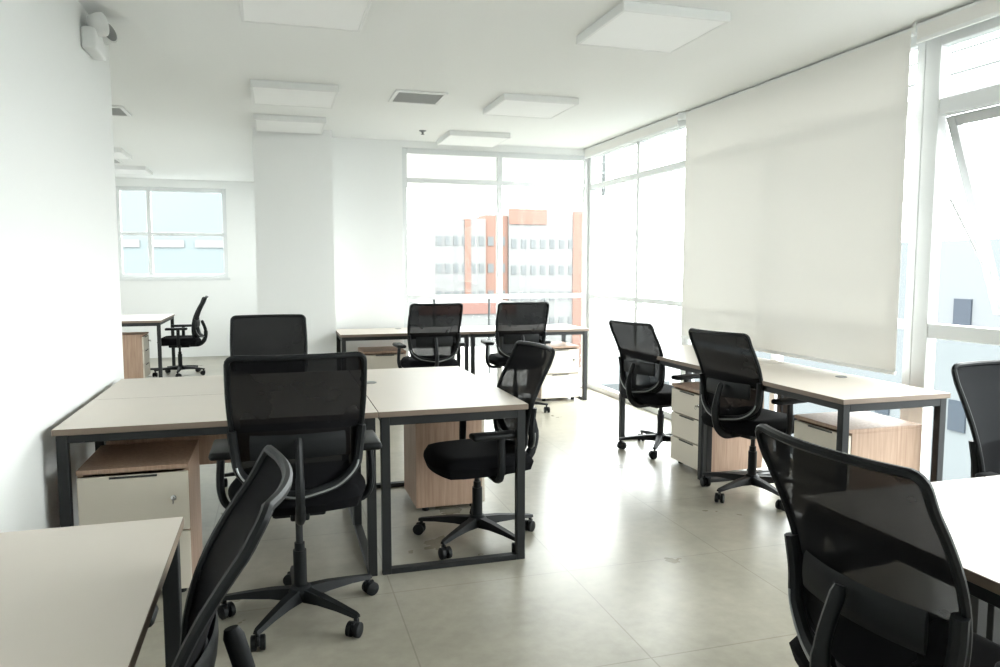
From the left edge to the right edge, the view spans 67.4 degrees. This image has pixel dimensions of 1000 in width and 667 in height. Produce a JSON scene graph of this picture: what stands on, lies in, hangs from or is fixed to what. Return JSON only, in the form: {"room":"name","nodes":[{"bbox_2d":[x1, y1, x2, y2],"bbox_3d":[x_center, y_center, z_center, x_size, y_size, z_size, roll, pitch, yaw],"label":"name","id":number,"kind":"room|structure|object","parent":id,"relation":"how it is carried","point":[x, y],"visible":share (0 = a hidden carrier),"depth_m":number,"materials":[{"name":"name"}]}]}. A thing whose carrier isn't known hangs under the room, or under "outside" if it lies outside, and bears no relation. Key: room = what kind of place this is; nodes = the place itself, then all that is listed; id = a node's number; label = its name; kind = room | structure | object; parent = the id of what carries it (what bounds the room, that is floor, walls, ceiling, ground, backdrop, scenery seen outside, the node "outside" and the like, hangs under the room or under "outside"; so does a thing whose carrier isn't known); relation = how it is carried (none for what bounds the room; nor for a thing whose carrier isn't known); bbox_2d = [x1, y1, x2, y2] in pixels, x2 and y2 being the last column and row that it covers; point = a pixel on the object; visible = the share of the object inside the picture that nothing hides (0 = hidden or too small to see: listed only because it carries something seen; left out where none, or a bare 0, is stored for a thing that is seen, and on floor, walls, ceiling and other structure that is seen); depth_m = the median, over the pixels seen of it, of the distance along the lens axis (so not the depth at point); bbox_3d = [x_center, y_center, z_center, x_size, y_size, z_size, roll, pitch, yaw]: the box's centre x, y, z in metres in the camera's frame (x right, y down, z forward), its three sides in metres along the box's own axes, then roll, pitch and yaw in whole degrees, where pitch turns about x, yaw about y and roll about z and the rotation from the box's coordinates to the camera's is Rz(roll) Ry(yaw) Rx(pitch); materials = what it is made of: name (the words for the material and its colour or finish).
{"room":"open-plan office","nodes":[
{"label":"open-plan office","id":0,"kind":"room"},
{"bbox_2d":[0,0,123,532],"bbox_3d":[-1.349,-0.054,1.058,0.180,2.700,7.200,-2,5,-17],"label":"wall","id":1,"kind":"structure","parent":0,"point":[61,345],"depth_m":3.13,"materials":[{"name":"paint"}]},
{"bbox_2d":[81,12,117,60],"bbox_3d":[-2.066,-1.537,3.874,0.128,0.194,0.272,-2,5,-17],"label":"emergency light","id":2,"kind":"object","parent":1,"relation":"attached to","point":[97,33],"visible":1,"depth_m":3.77,"materials":[{"name":"white plastic"}]},
{"bbox_2d":[115,178,257,357],"bbox_3d":[-5.261,-0.978,11.406,3.670,2.700,0.150,-2,5,-17],"label":"wall","id":3,"kind":"structure","parent":0,"point":[226,299],"depth_m":11.59,"materials":[{"name":"paint"}]},
{"bbox_2d":[115,186,227,277],"bbox_3d":[-4.981,-1.532,11.431,1.550,1.360,0.070,-2,5,-17],"label":"window","id":4,"kind":"structure","parent":3,"relation":"in","point":[149,233],"depth_m":11.34,"materials":[{"name":"white metal"}]},
{"bbox_2d":[120,278,229,280],"bbox_3d":[-4.958,-0.828,11.416,1.610,0.040,0.030,-2,5,-17],"label":"trim","id":5,"kind":"structure","parent":3,"relation":"attached to","point":[121,279],"depth_m":11.37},
{"bbox_2d":[252,126,335,353],"bbox_3d":[-2.028,-0.624,7.446,0.730,2.700,0.380,-2,5,-17],"label":"wall pillar","id":6,"kind":"structure","parent":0,"point":[294,212],"depth_m":7.23,"materials":[{"name":"paint"}]},
{"bbox_2d":[332,137,403,352],"bbox_3d":[-1.706,-0.657,7.817,1.380,2.700,0.150,-2,5,-17],"label":"wall","id":7,"kind":"structure","parent":0,"point":[367,173],"depth_m":7.81,"materials":[{"name":"paint"}]},
{"bbox_2d":[402,148,588,386],"bbox_3d":[-0.019,-0.666,8.302,2.130,2.630,0.070,-2,5,-17],"label":"window","id":8,"kind":"structure","parent":7,"relation":"in","point":[498,182],"depth_m":8.23,"materials":[{"name":"white metal"}]},
{"bbox_2d":[135,346,798,666],"bbox_3d":[-1.594,1.028,4.958,7.320,0.150,15.000,-2,5,-17],"label":"floor","id":9,"kind":"structure","parent":0,"point":[629,561],"depth_m":3.43,"materials":[{"name":"tile"}]},
{"bbox_2d":[0,517,183,666],"bbox_3d":[-0.907,0.912,1.200,0.618,0.750,1.413,-2,5,-17],"label":"office desk","id":10,"kind":"object","parent":9,"relation":"on","point":[84,595],"visible":0.98,"depth_m":1.52,"materials":[{"name":"laminate"}]},
{"bbox_2d":[122,332,150,378],"bbox_3d":[-4.580,0.285,9.235,0.493,0.570,0.420,-2,5,-17],"label":"drawer pedestal","id":11,"kind":"object","parent":9,"relation":"on","point":[136,354],"visible":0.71,"depth_m":9.07,"materials":[{"name":"brown wood"}]},
{"bbox_2d":[76,439,202,591],"bbox_3d":[-1.567,0.814,3.305,0.420,0.570,0.493,-2,5,-17],"label":"drawer pedestal","id":12,"kind":"object","parent":9,"relation":"on","point":[150,480],"visible":0.56,"depth_m":3.13,"materials":[{"name":"brown wood"}]},
{"bbox_2d":[121,314,175,377],"bbox_3d":[-4.601,0.173,9.481,0.778,0.750,1.298,-2,5,-17],"label":"office desk","id":13,"kind":"object","parent":9,"relation":"on","point":[157,320],"visible":0.33,"depth_m":9.01,"materials":[{"name":"laminate"}]},
{"bbox_2d":[152,296,207,376],"bbox_3d":[-4.087,0.030,9.616,0.682,1.009,0.642,-2,5,-17],"label":"office chair","id":14,"kind":"object","parent":9,"relation":"on","point":[179,341],"visible":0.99,"depth_m":9.54,"materials":[{"name":"black fabric"}]},
{"bbox_2d":[51,394,377,576],"bbox_3d":[-1.250,0.704,3.494,1.278,0.756,0.703,-2,5,-17],"label":"office desk","id":15,"kind":"object","parent":9,"relation":"on","point":[203,418],"visible":0.47,"depth_m":3.26,"materials":[{"name":"laminate"}]},
{"bbox_2d":[148,445,292,666],"bbox_3d":[-0.752,0.769,1.377,0.740,1.003,0.644,-2,5,-17],"label":"office chair","id":16,"kind":"object","parent":9,"relation":"on","point":[238,532],"visible":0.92,"depth_m":1.51,"materials":[{"name":"black plastic"}]},
{"bbox_2d":[93,375,353,524],"bbox_3d":[-1.452,0.647,4.167,1.278,0.750,0.703,-2,5,-17],"label":"office desk","id":17,"kind":"object","parent":9,"relation":"on","point":[214,384],"visible":0.21,"depth_m":3.98,"materials":[{"name":"laminate"}]},
{"bbox_2d":[224,314,307,486],"bbox_3d":[-1.464,0.434,4.758,0.646,1.069,0.684,-2,5,-17],"label":"office chair","id":18,"kind":"object","parent":9,"relation":"on","point":[269,334],"visible":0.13,"depth_m":4.98,"materials":[{"name":"black fabric"}]},
{"bbox_2d":[208,351,381,651],"bbox_3d":[-0.793,0.586,2.943,0.668,1.089,0.723,-2,5,-17],"label":"office chair","id":19,"kind":"object","parent":9,"relation":"on","point":[310,408],"visible":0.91,"depth_m":2.71,"materials":[{"name":"black fabric"}]},
{"bbox_2d":[358,346,405,368],"bbox_3d":[-1.178,0.440,7.506,0.420,0.570,0.493,-2,5,-17],"label":"drawer pedestal","id":20,"kind":"object","parent":9,"relation":"on","point":[384,357],"visible":0.16,"depth_m":7.30,"materials":[{"name":"brown wood"}]},
{"bbox_2d":[336,328,469,371],"bbox_3d":[-0.992,0.340,7.576,1.258,0.756,0.668,-2,5,-17],"label":"office desk","id":21,"kind":"object","parent":9,"relation":"on","point":[342,335],"visible":0.46,"depth_m":7.31,"materials":[{"name":"laminate"}]},
{"bbox_2d":[392,303,464,367],"bbox_3d":[-0.655,0.242,6.904,0.644,1.069,0.682,-2,5,-19],"label":"office chair","id":22,"kind":"object","parent":9,"relation":"on","point":[433,329],"visible":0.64,"depth_m":6.66,"materials":[{"name":"black fabric"}]},
{"bbox_2d":[404,420,484,510],"bbox_3d":[-0.324,0.710,4.472,0.433,0.570,0.420,-2,5,-17],"label":"drawer pedestal","id":23,"kind":"object","parent":9,"relation":"on","point":[425,488],"visible":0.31,"depth_m":4.26,"materials":[{"name":"brown wood"}]},
{"bbox_2d":[364,366,527,574],"bbox_3d":[-0.403,0.649,4.113,0.698,0.756,1.408,-2,5,-17],"label":"office desk","id":24,"kind":"object","parent":9,"relation":"on","point":[420,395],"visible":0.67,"depth_m":3.54,"materials":[{"name":"laminate"}]},
{"bbox_2d":[413,341,554,559],"bbox_3d":[-0.084,0.557,3.821,0.660,0.989,0.634,-2,5,-22],"label":"office chair","id":25,"kind":"object","parent":9,"relation":"on","point":[491,454],"visible":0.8,"depth_m":3.78,"materials":[{"name":"black fabric"}]},
{"bbox_2d":[481,302,550,412],"bbox_3d":[0.158,0.222,7.127,0.634,1.069,0.645,-1,5,-13],"label":"office chair","id":26,"kind":"object","parent":9,"relation":"on","point":[515,321],"visible":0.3,"depth_m":6.89,"materials":[{"name":"black fabric"}]},
{"bbox_2d":[456,324,588,399],"bbox_3d":[0.220,0.308,7.936,1.268,0.756,0.668,-2,5,-17],"label":"office desk","id":27,"kind":"object","parent":9,"relation":"on","point":[563,330],"visible":0.39,"depth_m":7.77,"materials":[{"name":"laminate"}]},
{"bbox_2d":[537,342,578,400],"bbox_3d":[0.564,0.399,7.962,0.420,0.570,0.493,-2,5,-17],"label":"drawer pedestal","id":28,"kind":"object","parent":9,"relation":"on","point":[561,380],"visible":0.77,"depth_m":7.77,"materials":[{"name":"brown wood"}]},
{"bbox_2d":[609,320,698,459],"bbox_3d":[1.208,0.392,5.676,0.723,0.989,0.668,-3,6,-30],"label":"office chair","id":29,"kind":"object","parent":9,"relation":"on","point":[642,376],"visible":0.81,"depth_m":5.50,"materials":[{"name":"black fabric"}]},
{"bbox_2d":[618,344,786,479],"bbox_3d":[1.436,0.522,5.533,0.658,0.756,1.248,-2,5,-17],"label":"office desk","id":30,"kind":"object","parent":9,"relation":"on","point":[681,357],"visible":0.14,"depth_m":5.19,"materials":[{"name":"laminate"}]},
{"bbox_2d":[671,382,763,471],"bbox_3d":[1.481,0.646,5.196,0.493,0.570,0.420,-2,5,-17],"label":"drawer pedestal","id":31,"kind":"object","parent":9,"relation":"on","point":[729,454],"visible":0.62,"depth_m":5.07,"materials":[{"name":"brown wood"}]},
{"bbox_2d":[688,328,806,510],"bbox_3d":[1.513,0.479,4.533,0.685,1.019,0.659,-3,6,-29],"label":"office chair","id":32,"kind":"object","parent":9,"relation":"on","point":[731,378],"visible":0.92,"depth_m":4.38,"materials":[{"name":"black fabric"}]},
{"bbox_2d":[703,363,950,482],"bbox_3d":[1.794,0.629,4.340,0.658,0.756,1.248,-2,5,-17],"label":"office desk","id":33,"kind":"object","parent":9,"relation":"on","point":[846,393],"visible":0.55,"depth_m":3.86,"materials":[{"name":"laminate"}]},
{"bbox_2d":[794,411,921,470],"bbox_3d":[1.904,0.747,4.064,0.493,0.570,0.420,-2,5,-17],"label":"drawer pedestal","id":34,"kind":"object","parent":9,"relation":"on","point":[874,436],"visible":0.23,"depth_m":3.90,"materials":[{"name":"brown wood"}]},
{"bbox_2d":[755,424,999,666],"bbox_3d":[0.960,0.729,1.700,0.682,1.024,0.642,-2,5,-19],"label":"office chair","id":35,"kind":"object","parent":9,"relation":"on","point":[877,578],"visible":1,"depth_m":1.54,"materials":[{"name":"black fabric"}]},
{"bbox_2d":[931,477,999,637],"bbox_3d":[1.359,0.880,1.560,0.668,0.750,1.408,-2,5,-17],"label":"office desk","id":36,"kind":"object","parent":9,"relation":"on","point":[969,507],"visible":0.45,"depth_m":1.89,"materials":[{"name":"laminate"}]},
{"bbox_2d":[951,360,999,477],"bbox_3d":[2.096,0.640,2.785,0.642,1.009,0.682,-2,5,-17],"label":"office chair","id":37,"kind":"object","parent":9,"relation":"on","point":[977,383],"visible":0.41,"depth_m":2.94,"materials":[{"name":"black fabric"}]},
{"bbox_2d":[986,475,999,644],"bbox_3d":[2.159,0.826,2.167,1.208,0.750,0.698,-2,5,-17],"label":"office desk","id":38,"kind":"object","parent":9,"relation":"on","point":[993,613],"visible":0.15,"depth_m":2.29,"materials":[{"name":"laminate"}]},
{"bbox_2d":[402,140,584,155],"bbox_3d":[0.018,-2.013,8.213,2.220,0.070,0.150,-2,5,-17],"label":"wall","id":39,"kind":"structure","parent":0,"point":[405,144],"depth_m":8.14,"materials":[{"name":"paint"}]},
{"bbox_2d":[78,0,978,189],"bbox_3d":[-1.594,-1.810,4.704,7.320,0.150,15.000,-2,5,-17],"label":"ceiling","id":40,"kind":"structure","parent":0,"point":[183,70],"depth_m":4.91,"materials":[{"name":"paint"}]},
{"bbox_2d":[114,159,123,163],"bbox_3d":[-4.893,-2.132,9.240,0.400,0.015,0.400,-2,5,-17],"label":"ceiling vent","id":41,"kind":"object","parent":40,"relation":"in","point":[117,161],"visible":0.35,"depth_m":9.31,"materials":[{"name":"white plastic"}]},
{"bbox_2d":[112,105,131,116],"bbox_3d":[-3.335,-1.867,6.273,0.400,0.015,0.400,-2,5,-17],"label":"ceiling vent","id":42,"kind":"object","parent":40,"relation":"in","point":[116,110],"visible":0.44,"depth_m":6.33,"materials":[{"name":"white plastic"}]},
{"bbox_2d":[114,147,131,159],"bbox_3d":[-4.568,-2.049,8.506,0.610,0.050,0.610,-2,5,-17],"label":"ceiling light","id":43,"kind":"object","parent":40,"relation":"attached to","point":[119,153],"visible":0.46,"depth_m":8.57,"materials":[{"name":"white plastic"}]},
{"bbox_2d":[114,152,128,158],"bbox_3d":[-4.568,-2.051,8.506,0.574,0.046,0.574,-2,5,-17],"label":"diffuser","id":44,"kind":"object","parent":43,"relation":"attached to","point":[117,155],"depth_m":8.58,"materials":[{"name":"white plastic"}]},
{"bbox_2d":[115,165,152,174],"bbox_3d":[-5.026,-2.186,10.033,0.610,0.050,0.610,-2,5,-17],"label":"ceiling light","id":45,"kind":"object","parent":40,"relation":"attached to","point":[119,169],"visible":0.57,"depth_m":9.91,"materials":[{"name":"white plastic"}]},
{"bbox_2d":[115,169,149,174],"bbox_3d":[-5.026,-2.188,10.033,0.574,0.046,0.574,-2,5,-17],"label":"diffuser","id":46,"kind":"object","parent":45,"relation":"attached to","point":[117,171],"depth_m":10.06,"materials":[{"name":"white plastic"}]},
{"bbox_2d":[253,114,325,134],"bbox_3d":[-1.913,-1.899,6.822,0.610,0.050,0.610,-2,5,-17],"label":"ceiling light","id":47,"kind":"object","parent":40,"relation":"attached to","point":[262,122],"visible":1,"depth_m":6.70,"materials":[{"name":"white plastic"}]},
{"bbox_2d":[256,120,323,133],"bbox_3d":[-1.913,-1.901,6.822,0.574,0.046,0.574,-2,5,-17],"label":"diffuser","id":48,"kind":"object","parent":47,"relation":"attached to","point":[277,126],"depth_m":6.80,"materials":[{"name":"white plastic"}]},
{"bbox_2d":[250,79,338,108],"bbox_3d":[-1.548,-1.794,5.641,0.610,0.050,0.610,-2,5,-17],"label":"ceiling light","id":49,"kind":"object","parent":40,"relation":"attached to","point":[263,92],"visible":1,"depth_m":5.52,"materials":[{"name":"white plastic"}]},
{"bbox_2d":[253,87,335,107],"bbox_3d":[-1.548,-1.796,5.641,0.574,0.046,0.574,-2,5,-17],"label":"diffuser","id":50,"kind":"object","parent":49,"relation":"attached to","point":[310,97],"depth_m":5.60,"materials":[{"name":"white plastic"}]},
{"bbox_2d":[238,0,371,31],"bbox_3d":[-0.959,-1.618,3.675,0.610,0.050,0.610,-2,5,-17],"label":"ceiling light","id":51,"kind":"object","parent":40,"relation":"attached to","point":[340,15],"visible":1,"depth_m":3.76,"materials":[{"name":"white plastic"}]},
{"bbox_2d":[388,89,447,104],"bbox_3d":[-0.638,-1.826,5.807,0.400,0.015,0.400,-2,5,-17],"label":"ceiling vent","id":52,"kind":"object","parent":40,"relation":"in","point":[399,96],"visible":1,"depth_m":5.78,"materials":[{"name":"white plastic"}]},
{"bbox_2d":[437,130,509,147],"bbox_3d":[-0.278,-1.968,7.599,0.610,0.050,0.610,-2,5,-17],"label":"ceiling light","id":53,"kind":"object","parent":40,"relation":"attached to","point":[452,137],"visible":1,"depth_m":7.47,"materials":[{"name":"white plastic"}]},
{"bbox_2d":[440,136,506,146],"bbox_3d":[-0.278,-1.970,7.599,0.574,0.046,0.574,-2,5,-17],"label":"diffuser","id":54,"kind":"object","parent":53,"relation":"attached to","point":[471,141],"depth_m":7.58,"materials":[{"name":"white plastic"}]},
{"bbox_2d":[483,93,578,118],"bbox_3d":[0.236,-1.831,6.058,0.610,0.050,0.610,-2,5,-17],"label":"ceiling light","id":55,"kind":"object","parent":40,"relation":"attached to","point":[507,104],"visible":1,"depth_m":5.95,"materials":[{"name":"white plastic"}]},
{"bbox_2d":[487,100,573,117],"bbox_3d":[0.236,-1.833,6.058,0.574,0.046,0.574,-2,5,-17],"label":"diffuser","id":56,"kind":"object","parent":55,"relation":"attached to","point":[509,108],"depth_m":6.02,"materials":[{"name":"white plastic"}]},
{"bbox_2d":[576,0,730,53],"bbox_3d":[0.815,-1.654,4.078,0.610,0.050,0.610,-2,5,-17],"label":"ceiling light","id":57,"kind":"object","parent":40,"relation":"attached to","point":[630,25],"visible":1,"depth_m":3.96,"materials":[{"name":"white plastic"}]},
{"bbox_2d":[581,12,724,51],"bbox_3d":[0.815,-1.656,4.078,0.574,0.046,0.574,-2,5,-17],"label":"diffuser","id":58,"kind":"object","parent":57,"relation":"attached to","point":[639,31],"depth_m":4.03,"materials":[{"name":"white plastic"}]},
{"bbox_2d":[579,366,669,390],"bbox_3d":[-0.190,0.697,9.294,4.300,0.240,1.470,-2,5,-17],"label":"balcony slab","id":59,"kind":"object","parent":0,"point":[608,376],"visible":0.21,"depth_m":9.59,"materials":[{"name":"white concrete"}]},
{"bbox_2d":[433,298,545,372],"bbox_3d":[-0.484,0.020,9.680,2.220,1.020,0.190,-2,5,-17],"label":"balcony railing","id":60,"kind":"object","parent":59,"relation":"on","point":[544,299],"visible":0.05,"depth_m":9.78,"materials":[{"name":"white metal"}]},
{"bbox_3d":[2.495,-1.617,3.606,0.120,0.040,10.130,-2,5,-17],"label":"wall","id":61,"kind":"structure","parent":0,"visible":0},
{"bbox_2d":[587,120,685,418],"bbox_3d":[1.343,-0.614,7.552,0.070,2.660,2.150,-2,5,-17],"label":"window","id":62,"kind":"structure","parent":61,"relation":"in","point":[641,174],"depth_m":7.46,"materials":[{"name":"white metal"}]},
{"bbox_2d":[584,112,685,158],"bbox_3d":[1.258,-1.911,7.374,0.078,0.121,2.060,-2,5,-17],"label":"roller blind","id":63,"kind":"object","parent":62,"relation":"attached to","point":[670,123],"visible":0.94,"depth_m":7.13,"materials":[{"name":"white fabric"}]},
{"bbox_2d":[596,36,999,195],"bbox_3d":[2.482,-1.742,4.780,0.630,0.800,10.040,-2,5,-17],"label":"louvres","id":64,"kind":"object","parent":61,"relation":"attached to","point":[603,190],"visible":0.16,"depth_m":4.77,"materials":[{"name":"white metal"}]},
{"bbox_2d":[684,36,926,420],"bbox_3d":[2.000,-0.418,5.361,0.070,2.660,2.440,-2,5,-17],"label":"window","id":65,"kind":"structure","parent":61,"relation":"in","point":[916,107],"depth_m":4.19,"materials":[{"name":"white metal"}]},
{"bbox_2d":[681,24,916,374],"bbox_3d":[1.922,-0.821,5.281,0.061,1.921,2.380,-2,5,-17],"label":"roller blind","id":66,"kind":"object","parent":65,"relation":"attached to","point":[794,187],"visible":0.88,"depth_m":4.91,"materials":[{"name":"white fabric"}]},
{"bbox_2d":[908,16,999,479],"bbox_3d":[2.841,-0.232,3.272,0.481,2.660,2.060,-2,5,-17],"label":"window","id":67,"kind":"structure","parent":61,"relation":"in","point":[938,105],"depth_m":4.07,"materials":[{"name":"white metal"}]},
{"bbox_2d":[914,0,999,43],"bbox_3d":[2.546,-1.528,3.079,0.078,0.121,2.020,-2,5,-17],"label":"roller blind","id":68,"kind":"object","parent":67,"relation":"attached to","point":[979,11],"visible":1,"depth_m":3.78,"materials":[{"name":"white fabric"}]},
{"label":"outside","id":69,"kind":"structure","parent":0,"visible":0},
{"bbox_2d":[594,307,681,410],"bbox_3d":[-3.732,6.114,83.251,280.000,0.200,280.000,-2,5,-17],"label":"ground","id":70,"kind":"structure","parent":69,"point":[666,323],"depth_m":160.19,"materials":[{"name":"white"}]},
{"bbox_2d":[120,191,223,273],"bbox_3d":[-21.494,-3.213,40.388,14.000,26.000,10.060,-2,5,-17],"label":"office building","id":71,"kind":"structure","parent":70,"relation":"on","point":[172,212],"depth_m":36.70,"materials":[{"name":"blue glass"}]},
{"bbox_2d":[413,218,485,294],"bbox_3d":[-4.651,-1.181,66.554,4.290,17.300,10.100,-2,5,-17],"label":"apartment building","id":72,"kind":"structure","parent":70,"relation":"on","point":[449,254],"depth_m":61.50,"materials":[{"name":"white concrete"}]},
{"bbox_2d":[408,299,510,348],"bbox_3d":[-2.846,3.343,50.735,6.300,11.100,6.100,-2,5,-17],"label":"building","id":73,"kind":"structure","parent":70,"relation":"on","point":[475,311],"depth_m":47.81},
{"bbox_2d":[472,215,507,300],"bbox_3d":[-1.682,-1.425,67.601,1.990,17.600,9.760,-2,5,-17],"label":"apartment building","id":74,"kind":"structure","parent":70,"relation":"on","point":[490,220],"depth_m":62.50,"materials":[{"name":"concrete"}]},
{"bbox_2d":[478,208,581,367],"bbox_3d":[2.588,-1.821,68.668,6.800,18.200,10.100,-2,5,-17],"label":"apartment building","id":75,"kind":"structure","parent":70,"relation":"on","point":[545,245],"depth_m":63.53,"materials":[{"name":"white concrete"}]},
{"bbox_2d":[694,238,999,480],"bbox_3d":[23.596,5.221,12.257,12.060,14.200,59.000,-2,5,-17],"label":"neighbouring building","id":76,"kind":"structure","parent":70,"relation":"on","point":[963,297],"depth_m":23.18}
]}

